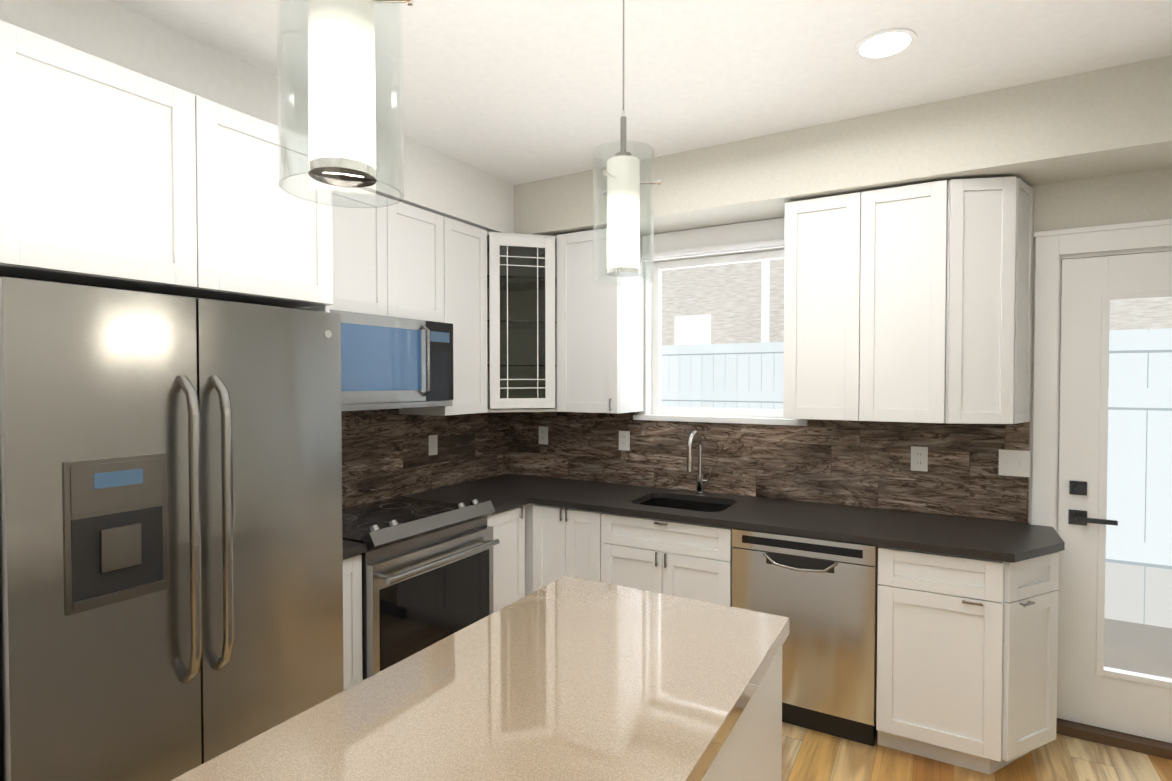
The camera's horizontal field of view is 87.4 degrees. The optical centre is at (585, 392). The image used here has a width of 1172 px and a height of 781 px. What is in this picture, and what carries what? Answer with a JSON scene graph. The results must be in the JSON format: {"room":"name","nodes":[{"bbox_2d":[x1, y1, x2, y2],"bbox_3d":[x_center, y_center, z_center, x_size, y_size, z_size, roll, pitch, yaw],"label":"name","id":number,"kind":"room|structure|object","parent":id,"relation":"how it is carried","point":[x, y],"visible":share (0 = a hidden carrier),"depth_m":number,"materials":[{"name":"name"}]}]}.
{"room":"kitchen","nodes":[
{"label":"kitchen","id":0,"kind":"room"},
{"bbox_2d":[0,0,513,232],"bbox_3d":[-2.291,-1.032,0.855,0.362,0.335,6.815,1,1,30],"label":"wall","id":1,"kind":"structure","parent":0,"point":[440,183],"depth_m":2.23,"materials":[{"name":"paint"}]},
{"bbox_2d":[110,0,1171,184],"bbox_3d":[-0.512,-1.234,0.044,4.570,0.100,7.520,1,1,30],"label":"ceiling","id":2,"kind":"structure","parent":0,"point":[514,92],"depth_m":2.26,"materials":[{"name":"paint"}]},
{"bbox_2d":[277,0,413,207],"bbox_3d":[-0.317,-0.728,0.775,0.164,0.939,0.166,1,1,30],"label":"pendant light","id":3,"kind":"object","parent":2,"relation":"hanging from","point":[341,90],"visible":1,"depth_m":0.76,"materials":[{"name":"white glass"}]},
{"bbox_2d":[593,0,660,286],"bbox_3d":[0.089,-0.742,1.499,0.164,0.939,0.166,1,1,30],"label":"pendant light","id":4,"kind":"object","parent":2,"relation":"hanging from","point":[622,192],"visible":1,"depth_m":1.48,"materials":[{"name":"white glass"}]},
{"bbox_2d":[854,28,916,59],"bbox_3d":[1.051,-1.222,2.156,0.198,0.006,0.198,1,1,30],"label":"recessed light","id":5,"kind":"object","parent":2,"relation":"in","point":[885,44],"visible":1,"depth_m":2.15,"materials":[{"name":"white"}]},
{"bbox_2d":[514,55,1171,236],"bbox_3d":[1.195,-1.086,2.996,4.250,0.310,0.385,1,1,30],"label":"ceiling soffit","id":6,"kind":"structure","parent":0,"point":[1112,121],"depth_m":2.66,"materials":[{"name":"paint"}]},
{"bbox_2d":[635,168,1171,524],"bbox_3d":[1.401,0.125,3.215,4.410,2.740,0.160,1,1,30],"label":"wall","id":7,"kind":"structure","parent":0,"point":[1126,198],"depth_m":2.65,"materials":[{"name":"paint"}]},
{"bbox_2d":[487,231,556,412],"bbox_3d":[-0.431,-0.409,3.805,0.632,1.045,0.632,1,1,30],"label":"upper cabinet","id":8,"kind":"object","parent":7,"relation":"attached to","point":[522,321],"visible":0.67,"depth_m":3.60,"materials":[{"name":"white wood"}]},
{"bbox_2d":[557,228,643,413],"bbox_3d":[0.084,-0.406,3.658,0.403,1.045,0.369,1,1,30],"label":"upper cabinet","id":9,"kind":"object","parent":7,"relation":"attached to","point":[600,348],"visible":0.9,"depth_m":3.54,"materials":[{"name":"white wood"}]},
{"bbox_2d":[633,217,807,425],"bbox_3d":[0.758,-0.383,3.522,1.010,1.109,0.186,1,1,30],"label":"kitchen window","id":10,"kind":"structure","parent":7,"relation":"in","point":[750,236],"depth_m":3.56,"materials":[{"name":"white"}]},
{"bbox_2d":[509,412,1029,522],"bbox_3d":[0.726,0.348,3.508,2.947,0.455,0.010,1,1,30],"label":"backsplash","id":11,"kind":"structure","parent":7,"relation":"attached to","point":[867,464],"depth_m":3.26,"materials":[{"name":"brown tile"}]},
{"bbox_2d":[539,426,547,444],"bbox_3d":[-0.285,0.288,4.080,0.072,0.118,0.009,1,1,30],"label":"electrical outlet","id":12,"kind":"object","parent":11,"relation":"attached to","point":[543,435],"visible":1,"depth_m":4.08,"materials":[{"name":"white plastic"}]},
{"bbox_2d":[619,431,629,450],"bbox_3d":[0.235,0.299,3.780,0.072,0.118,0.009,1,1,30],"label":"electrical outlet","id":13,"kind":"object","parent":11,"relation":"attached to","point":[624,440],"visible":1,"depth_m":3.77,"materials":[{"name":"white plastic"}]},
{"bbox_2d":[911,446,927,471],"bbox_3d":[1.619,0.325,2.978,0.072,0.118,0.009,1,1,30],"label":"electrical outlet","id":14,"kind":"object","parent":11,"relation":"attached to","point":[919,458],"visible":1,"depth_m":2.98,"materials":[{"name":"white plastic"}]},
{"bbox_2d":[998,449,1029,476],"bbox_3d":[1.947,0.323,2.786,0.118,0.118,0.014,1,1,30],"label":"double light switch","id":15,"kind":"object","parent":11,"relation":"attached to","point":[1014,462],"visible":0.95,"depth_m":2.79,"materials":[{"name":"white plastic"}]},
{"bbox_2d":[783,180,946,422],"bbox_3d":[1.336,-0.392,2.946,0.678,1.045,0.347,1,1,30],"label":"upper cabinet","id":16,"kind":"object","parent":7,"relation":"attached to","point":[864,305],"visible":1,"depth_m":2.78,"materials":[{"name":"white wood"}]},
{"bbox_2d":[945,176,1033,423],"bbox_3d":[1.777,-0.388,2.694,0.334,1.045,0.343,1,1,30],"label":"upper cabinet","id":17,"kind":"object","parent":7,"relation":"attached to","point":[989,290],"visible":1,"depth_m":2.61,"materials":[{"name":"white wood"}]},
{"bbox_2d":[1031,219,1171,759],"bbox_3d":[2.513,0.400,2.537,1.112,2.217,0.208,1,1,30],"label":"exterior door","id":18,"kind":"structure","parent":7,"relation":"in","point":[1084,276],"depth_m":2.67,"materials":[{"name":"white wood"}]},
{"bbox_2d":[782,722,1171,780],"bbox_3d":[-0.512,1.605,0.098,4.570,0.100,7.520,1,1,30],"label":"floor","id":19,"kind":"structure","parent":0,"point":[810,755],"depth_m":2.48,"materials":[{"name":"brown wood"}]},
{"bbox_2d":[0,277,343,780],"bbox_3d":[-1.374,0.618,1.973,0.761,1.801,0.918,1,1,30],"label":"refrigerator","id":20,"kind":"object","parent":19,"relation":"on","point":[171,578],"visible":1,"depth_m":1.69,"materials":[{"name":"silver metal"}]},
{"bbox_2d":[297,306,329,312],"bbox_3d":[-1.451,0.316,2.012,0.677,2.405,0.970,1,1,30],"label":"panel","id":21,"kind":"object","parent":19,"relation":"on","point":[322,308],"visible":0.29,"depth_m":2.27,"materials":[{"name":"white wood"}]},
{"bbox_2d":[343,554,362,689],"bbox_3d":[-1.194,1.069,2.530,0.617,0.878,0.152,1,1,30],"label":"filler panel","id":22,"kind":"object","parent":19,"relation":"on","point":[352,621],"visible":0.12,"depth_m":2.40,"materials":[{"name":"white wood"}]},
{"bbox_2d":[342,539,366,558],"bbox_3d":[-1.183,0.613,2.515,0.645,0.032,0.151,1,1,30],"label":"countertop","id":23,"kind":"structure","parent":22,"relation":"on","point":[350,548],"depth_m":2.38,"materials":[{"name":"black stone"}]},
{"bbox_2d":[342,496,499,679],"bbox_3d":[-0.903,1.016,2.890,0.706,0.970,0.752,1,1,30],"label":"range","id":24,"kind":"object","parent":19,"relation":"on","point":[427,573],"visible":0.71,"depth_m":2.69,"materials":[{"name":"silver metal"}]},
{"bbox_2d":[487,505,524,611],"bbox_3d":[-0.679,1.053,3.398,0.639,0.878,0.338,1,1,30],"label":"base cabinet","id":25,"kind":"object","parent":19,"relation":"on","point":[508,525],"visible":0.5,"depth_m":3.27,"materials":[{"name":"white wood"}]},
{"bbox_2d":[525,503,602,595],"bbox_3d":[-0.242,1.046,3.719,1.075,0.878,0.639,1,1,30],"label":"base cabinet","id":26,"kind":"object","parent":19,"relation":"on","point":[560,542],"visible":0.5,"depth_m":3.31,"materials":[{"name":"white wood"}]},
{"bbox_2d":[405,485,533,514],"bbox_3d":[-0.676,0.596,3.374,0.660,0.032,0.313,1,1,30],"label":"countertop","id":27,"kind":"structure","parent":26,"relation":"on","point":[458,494],"depth_m":3.40,"materials":[{"name":"black stone"}]},
{"bbox_2d":[456,473,1064,562],"bbox_3d":[0.604,0.599,3.217,3.032,0.032,0.646,1,1,30],"label":"countertop","id":28,"kind":"structure","parent":26,"relation":"on","point":[999,540],"depth_m":2.86,"materials":[{"name":"black stone"}]},
{"bbox_2d":[639,498,731,511],"bbox_3d":[0.523,0.710,3.267,0.524,0.190,0.404,1,1,30],"label":"undermount sink","id":29,"kind":"object","parent":28,"relation":"in","point":[688,505],"visible":0.02,"depth_m":3.45,"materials":[{"name":"black metal"}]},
{"bbox_2d":[687,431,711,494],"bbox_3d":[0.627,0.396,3.398,0.099,0.366,0.214,1,1,30],"label":"gooseneck faucet","id":30,"kind":"object","parent":28,"relation":"on","point":[700,480],"visible":1,"depth_m":3.46,"materials":[{"name":"silver metal"}]},
{"bbox_2d":[601,512,732,606],"bbox_3d":[0.523,1.055,3.276,0.688,0.878,0.639,1,1,30],"label":"base cabinet","id":31,"kind":"object","parent":19,"relation":"on","point":[693,561],"visible":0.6,"depth_m":3.00,"materials":[{"name":"white wood"}]},
{"bbox_2d":[702,647,781,780],"bbox_3d":[-0.118,1.099,1.219,0.685,0.869,1.389,1,1,30],"label":"base cabinet","id":32,"kind":"object","parent":19,"relation":"on","point":[750,749],"visible":0.04,"depth_m":1.43,"materials":[{"name":"white wood"}]},
{"bbox_2d":[170,576,789,780],"bbox_3d":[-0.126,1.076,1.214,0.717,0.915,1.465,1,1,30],"label":"countertop","id":33,"kind":"structure","parent":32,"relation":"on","point":[566,678],"depth_m":1.23,"materials":[{"name":"beige stone"}]},
{"bbox_2d":[732,528,877,745],"bbox_3d":[1.080,1.062,2.938,0.606,0.876,0.626,1,1,30],"label":"stainless steel dishwasher","id":34,"kind":"object","parent":19,"relation":"on","point":[821,594],"visible":0.69,"depth_m":2.65,"materials":[{"name":"grey metal"}]},
{"bbox_2d":[876,546,1058,774],"bbox_3d":[1.628,1.067,2.636,0.638,0.878,0.639,1,1,30],"label":"base cabinet","id":35,"kind":"object","parent":19,"relation":"on","point":[967,651],"visible":0.92,"depth_m":2.42,"materials":[{"name":"white wood"}]},
{"bbox_3d":[-2.396,0.164,1.161,0.217,2.740,7.520,1,1,30],"label":"wall","id":36,"kind":"structure","parent":0,"visible":0},
{"bbox_2d":[0,20,332,308],"bbox_3d":[-1.455,-0.607,2.008,0.657,0.580,0.954,1,1,30],"label":"upper cabinet","id":37,"kind":"object","parent":36,"relation":"attached to","point":[114,176],"visible":0.85,"depth_m":1.73,"materials":[{"name":"white wood"}]},
{"bbox_2d":[295,186,443,322],"bbox_3d":[-1.119,-0.633,2.897,0.347,0.561,0.909,1,1,30],"label":"upper cabinet","id":38,"kind":"object","parent":36,"relation":"attached to","point":[388,260],"visible":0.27,"depth_m":2.87,"materials":[{"name":"white wood"}]},
{"bbox_2d":[329,309,452,410],"bbox_3d":[-1.036,-0.137,2.946,0.450,0.425,0.754,1,1,30],"label":"over-the-range microwave","id":39,"kind":"object","parent":38,"relation":"attached to","point":[388,362],"visible":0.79,"depth_m":2.83,"materials":[{"name":"silver metal"}]},
{"bbox_2d":[341,408,508,508],"bbox_3d":[-1.024,0.323,3.417,0.010,0.510,1.860,1,1,30],"label":"backsplash","id":40,"kind":"structure","parent":36,"relation":"attached to","point":[385,455],"depth_m":3.48,"materials":[{"name":"brown tile"}]},
{"bbox_2d":[429,435,437,455],"bbox_3d":[-0.905,0.312,3.618,0.009,0.118,0.072,1,1,30],"label":"electrical outlet","id":41,"kind":"object","parent":40,"relation":"attached to","point":[433,444],"visible":1,"depth_m":3.62,"materials":[{"name":"white plastic"}]},
{"bbox_2d":[399,216,487,415],"bbox_3d":[-0.802,-0.402,3.449,0.347,1.045,0.352,1,1,30],"label":"upper cabinet","id":42,"kind":"object","parent":36,"relation":"attached to","point":[465,279],"visible":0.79,"depth_m":3.37,"materials":[{"name":"white wood"}]},
{"label":"outside","id":43,"kind":"structure","parent":0,"visible":0},
{"bbox_3d":[4.348,1.802,6.753,12.000,0.150,8.820,1,1,30],"label":"ground","id":44,"kind":"structure","parent":43,"visible":0},
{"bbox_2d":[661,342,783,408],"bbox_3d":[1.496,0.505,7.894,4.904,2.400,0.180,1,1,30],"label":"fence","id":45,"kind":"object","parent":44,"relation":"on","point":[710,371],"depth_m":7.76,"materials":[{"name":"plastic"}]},
{"bbox_2d":[661,259,1171,345],"bbox_3d":[5.087,-1.946,7.958,14.000,7.300,0.270,1,1,30],"label":"neighbouring house","id":46,"kind":"structure","parent":44,"relation":"on","point":[1133,311],"depth_m":9.49,"materials":[{"name":"paint"}]},
{"bbox_2d":[1104,328,1171,678],"bbox_3d":[3.994,0.706,3.430,4.304,2.170,0.130,1,1,30],"label":"fence","id":47,"kind":"object","parent":44,"relation":"on","point":[1161,630],"depth_m":3.76,"materials":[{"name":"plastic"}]}
]}

